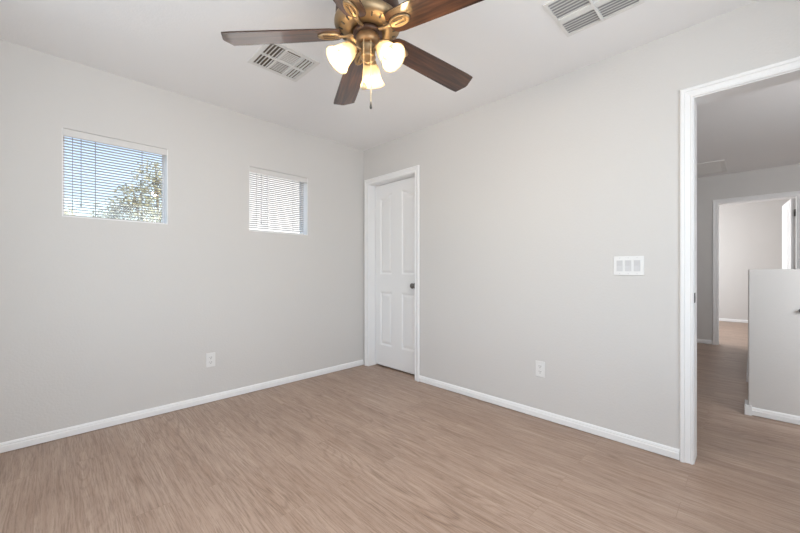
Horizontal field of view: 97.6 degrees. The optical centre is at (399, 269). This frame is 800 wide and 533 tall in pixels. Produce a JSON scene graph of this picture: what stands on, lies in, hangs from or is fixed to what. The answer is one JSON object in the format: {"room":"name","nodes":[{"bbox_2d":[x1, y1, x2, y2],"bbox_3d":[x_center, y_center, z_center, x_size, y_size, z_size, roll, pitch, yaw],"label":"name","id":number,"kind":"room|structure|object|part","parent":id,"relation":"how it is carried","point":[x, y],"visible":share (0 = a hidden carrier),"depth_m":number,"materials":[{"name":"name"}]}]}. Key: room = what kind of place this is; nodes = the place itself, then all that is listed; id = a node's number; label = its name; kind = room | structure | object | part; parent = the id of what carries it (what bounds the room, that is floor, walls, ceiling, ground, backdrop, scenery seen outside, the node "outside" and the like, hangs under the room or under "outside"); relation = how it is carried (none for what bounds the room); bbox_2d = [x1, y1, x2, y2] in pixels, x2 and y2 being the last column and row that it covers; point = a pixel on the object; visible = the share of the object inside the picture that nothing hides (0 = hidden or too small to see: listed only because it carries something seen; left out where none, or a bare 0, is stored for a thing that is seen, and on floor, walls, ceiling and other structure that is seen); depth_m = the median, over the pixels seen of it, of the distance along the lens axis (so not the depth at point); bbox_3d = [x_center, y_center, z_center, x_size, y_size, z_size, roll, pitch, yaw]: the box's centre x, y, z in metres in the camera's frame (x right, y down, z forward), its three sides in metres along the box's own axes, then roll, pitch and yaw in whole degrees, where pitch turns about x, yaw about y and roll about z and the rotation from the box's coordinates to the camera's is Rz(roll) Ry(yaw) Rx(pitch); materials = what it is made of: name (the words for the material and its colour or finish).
{"room":"empty bedroom","nodes":[
{"label":"empty bedroom","id":0,"kind":"room"},
{"bbox_2d":[0,39,363,442],"bbox_3d":[-1.592,-0.140,2.932,3.180,2.440,0.150,0,0,-45],"label":"wall","id":1,"kind":"structure","parent":0,"point":[100,319],"depth_m":2.60,"materials":[{"name":"paint"}]},
{"bbox_2d":[62,135,167,223],"bbox_3d":[-2.018,-0.630,2.506,0.579,0.570,0.143,0,0,-45],"label":"window","id":2,"kind":"structure","parent":1,"relation":"in","point":[165,158],"depth_m":2.66,"materials":[{"name":"white plastic"}]},
{"bbox_3d":[-2.002,-0.348,2.490,0.579,0.006,0.098,0,0,-45],"label":"sill","id":3,"kind":"part","parent":2,"relation":"part of","materials":[{"name":"paint"}]},
{"bbox_2d":[62,128,166,222],"bbox_3d":[-1.986,-0.631,2.473,0.573,0.564,0.055,0,0,-45],"label":"window blind","id":4,"kind":"object","parent":2,"relation":"attached to","point":[65,132],"visible":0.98,"depth_m":2.45,"materials":[{"name":"white plastic"}]},
{"bbox_3d":[-2.150,-0.635,2.300,0.003,0.496,0.003,0,0,-45],"label":"lift cord","id":5,"kind":"part","parent":4,"relation":"part of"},
{"bbox_3d":[-2.082,-0.620,2.394,0.002,0.526,0.030,0,0,-45],"label":"ladder cord","id":6,"kind":"part","parent":4,"relation":"part of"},
{"bbox_3d":[-2.001,-0.355,2.475,0.547,0.012,0.022,0,0,-45],"label":"rail","id":7,"kind":"part","parent":4,"relation":"part of","materials":[{"name":"white plastic"}]},
{"bbox_3d":[-1.898,-0.620,2.578,0.002,0.526,0.030,0,0,-45],"label":"ladder cord","id":8,"kind":"part","parent":4,"relation":"part of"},
{"bbox_2d":[0,360,363,452],"bbox_3d":[-1.493,1.048,2.915,3.036,0.057,0.013,0,0,-45],"label":"baseboard","id":9,"kind":"structure","parent":1,"relation":"attached to","point":[19,443],"depth_m":2.58,"materials":[{"name":"paint"}]},
{"bbox_2d":[206,352,214,367],"bbox_3d":[-1.548,0.735,2.864,0.070,0.115,0.008,0,0,-45],"label":"wall outlet","id":10,"kind":"object","parent":1,"relation":"attached to","point":[210,357],"visible":1,"depth_m":2.86,"materials":[{"name":"white plastic"}]},
{"bbox_2d":[249,172,307,234],"bbox_3d":[-1.176,-0.630,3.343,0.581,0.570,0.143,0,0,-45],"label":"window","id":11,"kind":"structure","parent":1,"relation":"in","point":[305,187],"depth_m":3.52,"materials":[{"name":"white plastic"}]},
{"bbox_3d":[-1.160,-0.348,3.327,0.581,0.006,0.098,0,0,-45],"label":"sill","id":12,"kind":"part","parent":11,"relation":"part of","materials":[{"name":"paint"}]},
{"bbox_2d":[249,167,307,234],"bbox_3d":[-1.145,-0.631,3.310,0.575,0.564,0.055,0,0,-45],"label":"window blind","id":13,"kind":"object","parent":11,"relation":"attached to","point":[253,170],"visible":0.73,"depth_m":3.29,"materials":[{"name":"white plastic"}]},
{"bbox_3d":[-1.293,-0.635,3.153,0.003,0.496,0.003,0,0,-45],"label":"lift cord","id":14,"kind":"part","parent":13,"relation":"part of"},
{"bbox_3d":[-1.232,-0.620,3.241,0.002,0.526,0.030,0,0,-45],"label":"ladder cord","id":15,"kind":"part","parent":13,"relation":"part of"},
{"bbox_3d":[-1.160,-0.355,3.312,0.549,0.012,0.022,0,0,-45],"label":"rail","id":16,"kind":"part","parent":13,"relation":"part of","materials":[{"name":"white plastic"}]},
{"bbox_2d":[0,321,799,532],"bbox_3d":[3.599,1.155,3.089,10.900,0.150,7.350,0,0,-45],"label":"floor","id":17,"kind":"structure","parent":0,"point":[376,448],"depth_m":1.88,"materials":[{"name":"brown wood"}]},
{"bbox_3d":[4.100,0.945,4.018,1.980,0.270,0.140,0,0,-45],"label":"curb","id":18,"kind":"object","parent":17,"relation":"on","visible":0},
{"bbox_2d":[746,355,747,381],"bbox_3d":[4.090,1.048,4.018,1.993,0.057,0.153,0,0,-45],"label":"curb","id":19,"kind":"object","parent":18,"relation":"attached to","point":[747,355],"visible":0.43,"depth_m":3.50,"materials":[{"name":"paint"}]},
{"bbox_2d":[0,0,799,205],"bbox_3d":[3.599,-1.460,3.089,10.900,0.200,7.350,0,0,-45],"label":"ceiling","id":20,"kind":"structure","parent":0,"point":[507,47],"depth_m":2.23,"materials":[{"name":"paint"}]},
{"bbox_2d":[247,44,319,81],"bbox_3d":[-0.759,-1.354,2.292,0.344,0.012,0.324,0,0,-45],"label":"ceiling vent","id":21,"kind":"object","parent":20,"relation":"in","point":[279,59],"visible":0.99,"depth_m":2.28,"materials":[{"name":"metal"}]},
{"bbox_2d":[221,0,483,108],"bbox_3d":[-0.110,-1.042,1.614,1.249,0.637,1.253,0,0,-45],"label":"ceiling fan","id":22,"kind":"object","parent":20,"relation":"hanging from","point":[367,26],"visible":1,"depth_m":1.57,"materials":[{"name":"brown wood"}]},
{"bbox_3d":[-0.538,-1.068,1.605,0.538,0.006,0.136,-3,12,-1],"label":"blade","id":23,"kind":"part","parent":22,"relation":"part of","materials":[{"name":"brown wood"}]},
{"bbox_3d":[-0.265,-0.949,1.559,0.131,0.132,0.121,0,0,-45],"label":"lamp shade","id":24,"kind":"part","parent":22,"relation":"part of","materials":[{"name":"white glass"}]},
{"bbox_3d":[-0.274,-1.068,1.980,0.136,0.006,0.538,-13,1,-19],"label":"blade","id":25,"kind":"part","parent":22,"relation":"part of","materials":[{"name":"brown wood"}]},
{"bbox_3d":[-0.263,-1.068,1.237,0.136,0.006,0.538,13,7,16],"label":"blade","id":26,"kind":"part","parent":22,"relation":"part of","materials":[{"name":"brown wood"}]},
{"bbox_3d":[-0.210,-0.998,1.585,0.075,0.048,0.060,0,0,-45],"label":"lamp arm","id":27,"kind":"part","parent":22,"relation":"part of","materials":[{"name":"gold metal"}]},
{"bbox_3d":[-0.162,-0.824,1.568,0.028,0.034,0.028,0,0,-45],"label":"pull knob","id":28,"kind":"part","parent":22,"relation":"part of","materials":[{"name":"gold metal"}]},
{"bbox_3d":[-0.148,-1.214,1.610,0.292,0.151,0.292,0,0,-45],"label":"motor","id":29,"kind":"part","parent":22,"relation":"part of","materials":[{"name":"brown metal"}]},
{"bbox_3d":[-0.131,-0.896,1.571,0.004,0.284,0.004,0,0,-45],"label":"pull chain","id":30,"kind":"part","parent":22,"relation":"part of","materials":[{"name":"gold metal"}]},
{"bbox_3d":[-0.145,-0.998,1.680,0.070,0.048,0.066,0,0,-45],"label":"lamp arm","id":31,"kind":"part","parent":22,"relation":"part of","materials":[{"name":"gold metal"}]},
{"bbox_3d":[-0.141,-0.949,1.743,0.127,0.132,0.125,0,0,-45],"label":"lamp shade","id":32,"kind":"part","parent":22,"relation":"part of","materials":[{"name":"white glass"}]},
{"bbox_3d":[-0.092,-0.998,1.577,0.060,0.048,0.076,0,0,-45],"label":"lamp arm","id":33,"kind":"part","parent":22,"relation":"part of","materials":[{"name":"gold metal"}]},
{"bbox_3d":[-0.061,-0.970,1.554,0.043,0.066,0.063,0,0,-45],"label":"bulb","id":34,"kind":"part","parent":22,"relation":"part of","materials":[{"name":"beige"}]},
{"bbox_3d":[-0.041,-0.949,1.544,0.123,0.132,0.131,0,0,-45],"label":"lamp shade","id":35,"kind":"part","parent":22,"relation":"part of","materials":[{"name":"white glass"}]},
{"bbox_3d":[0.164,-1.068,1.845,0.538,0.006,0.136,4,-14,-37],"label":"blade","id":36,"kind":"part","parent":22,"relation":"part of","materials":[{"name":"brown wood"}]},
{"bbox_3d":[0.171,-1.068,1.386,0.538,0.006,0.136,4,-10,35],"label":"blade","id":37,"kind":"part","parent":22,"relation":"part of","materials":[{"name":"brown wood"}]},
{"bbox_2d":[543,0,644,36],"bbox_3d":[0.986,-1.353,1.785,0.342,0.014,0.374,0,0,-45],"label":"ceiling vent","id":38,"kind":"object","parent":20,"relation":"in","point":[573,17],"visible":1,"depth_m":1.83,"materials":[{"name":"metal"}]},
{"bbox_2d":[697,160,726,175],"bbox_3d":[4.010,-1.354,4.803,0.720,0.012,0.670,0,0,-45],"label":"ceiling vent","id":39,"kind":"object","parent":20,"relation":"in","point":[719,166],"visible":0.38,"depth_m":4.64,"materials":[{"name":"metal"}]},
{"bbox_2d":[364,0,799,448],"bbox_3d":[0.953,-0.140,2.721,0.130,2.440,4.040,0,0,-45],"label":"wall","id":40,"kind":"structure","parent":0,"point":[529,197],"depth_m":2.39,"materials":[{"name":"paint"}]},
{"bbox_2d":[365,165,419,381],"bbox_3d":[-0.062,0.031,3.728,0.149,2.098,0.825,0,0,-45],"label":"door","id":41,"kind":"structure","parent":40,"relation":"in","point":[392,200],"depth_m":3.79,"materials":[{"name":"paint"}]},
{"bbox_2d":[536,360,544,377],"bbox_3d":[1.022,0.722,2.554,0.008,0.115,0.070,0,0,-45],"label":"wall outlet","id":42,"kind":"object","parent":40,"relation":"attached to","point":[540,366],"visible":1,"depth_m":2.55,"materials":[{"name":"white plastic"}]},
{"bbox_2d":[419,375,679,459],"bbox_3d":[0.885,1.048,2.688,0.013,0.057,1.982,0,0,-45],"label":"baseboard","id":43,"kind":"structure","parent":40,"relation":"attached to","point":[661,449],"depth_m":2.42,"materials":[{"name":"paint"}]},
{"bbox_2d":[613,256,643,274],"bbox_3d":[1.409,-0.026,2.163,0.010,0.118,0.162,0,0,-45],"label":"light switch","id":44,"kind":"object","parent":40,"relation":"attached to","point":[622,265],"visible":1,"depth_m":2.16,"materials":[{"name":"white plastic"}]},
{"bbox_2d":[680,56,799,464],"bbox_3d":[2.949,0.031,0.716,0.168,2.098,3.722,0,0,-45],"label":"door frame","id":45,"kind":"structure","parent":40,"relation":"in","point":[785,71],"depth_m":1.96,"materials":[{"name":"paint"}]},
{"bbox_2d":[697,164,799,343],"bbox_3d":[5.507,-0.140,4.177,0.120,2.440,5.900,0,0,-45],"label":"wall","id":46,"kind":"structure","parent":0,"point":[781,179],"depth_m":5.08,"materials":[{"name":"paint"}]},
{"bbox_2d":[697,339,711,343],"bbox_3d":[3.986,1.048,5.611,0.013,0.057,1.521,0,0,-45],"label":"baseboard","id":47,"kind":"structure","parent":46,"relation":"attached to","point":[704,341],"depth_m":5.13,"materials":[{"name":"paint"}]},
{"bbox_2d":[712,191,799,344],"bbox_3d":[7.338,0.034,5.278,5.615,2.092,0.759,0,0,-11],"label":"door frame","id":48,"kind":"structure","parent":46,"relation":"in","point":[789,212],"depth_m":4.94,"materials":[{"name":"paint"}]},
{"bbox_2d":[719,198,795,322],"bbox_3d":[7.275,-0.140,6.994,0.120,2.440,4.400,0,0,-45],"label":"wall","id":49,"kind":"structure","parent":0,"point":[750,234],"depth_m":7.16,"materials":[{"name":"paint"}]},
{"bbox_2d":[719,318,747,322],"bbox_3d":[7.245,1.048,6.929,0.013,0.057,4.250,0,0,-45],"label":"baseboard","id":50,"kind":"structure","parent":49,"relation":"attached to","point":[720,319],"depth_m":7.26,"materials":[{"name":"paint"}]},
{"bbox_2d":[748,269,799,415],"bbox_3d":[3.985,0.537,1.319,0.120,1.086,3.795,0,0,-45],"label":"wall","id":51,"kind":"structure","parent":0,"point":[773,294],"depth_m":2.53,"materials":[{"name":"paint"}]},
{"bbox_2d":[745,399,799,424],"bbox_3d":[3.978,1.044,1.324,0.154,0.072,3.813,0,0,-45],"label":"baseboard","id":52,"kind":"structure","parent":51,"relation":"attached to","point":[749,410],"depth_m":2.53,"materials":[{"name":"paint"}]},
{"label":"outside","id":53,"kind":"structure","parent":0,"visible":0},
{"bbox_3d":[-7.466,4.080,11.089,80.000,0.200,100.000,0,0,-45],"label":"ground","id":54,"kind":"structure","parent":53,"visible":0},
{"bbox_2d":[90,160,161,221],"bbox_3d":[-4.818,0.905,6.947,2.011,6.166,1.241,0,0,-45],"label":"tree","id":55,"kind":"object","parent":54,"relation":"on","point":[113,212],"visible":0.2,"depth_m":6.63,"materials":[{"name":"green plant"}]}
]}

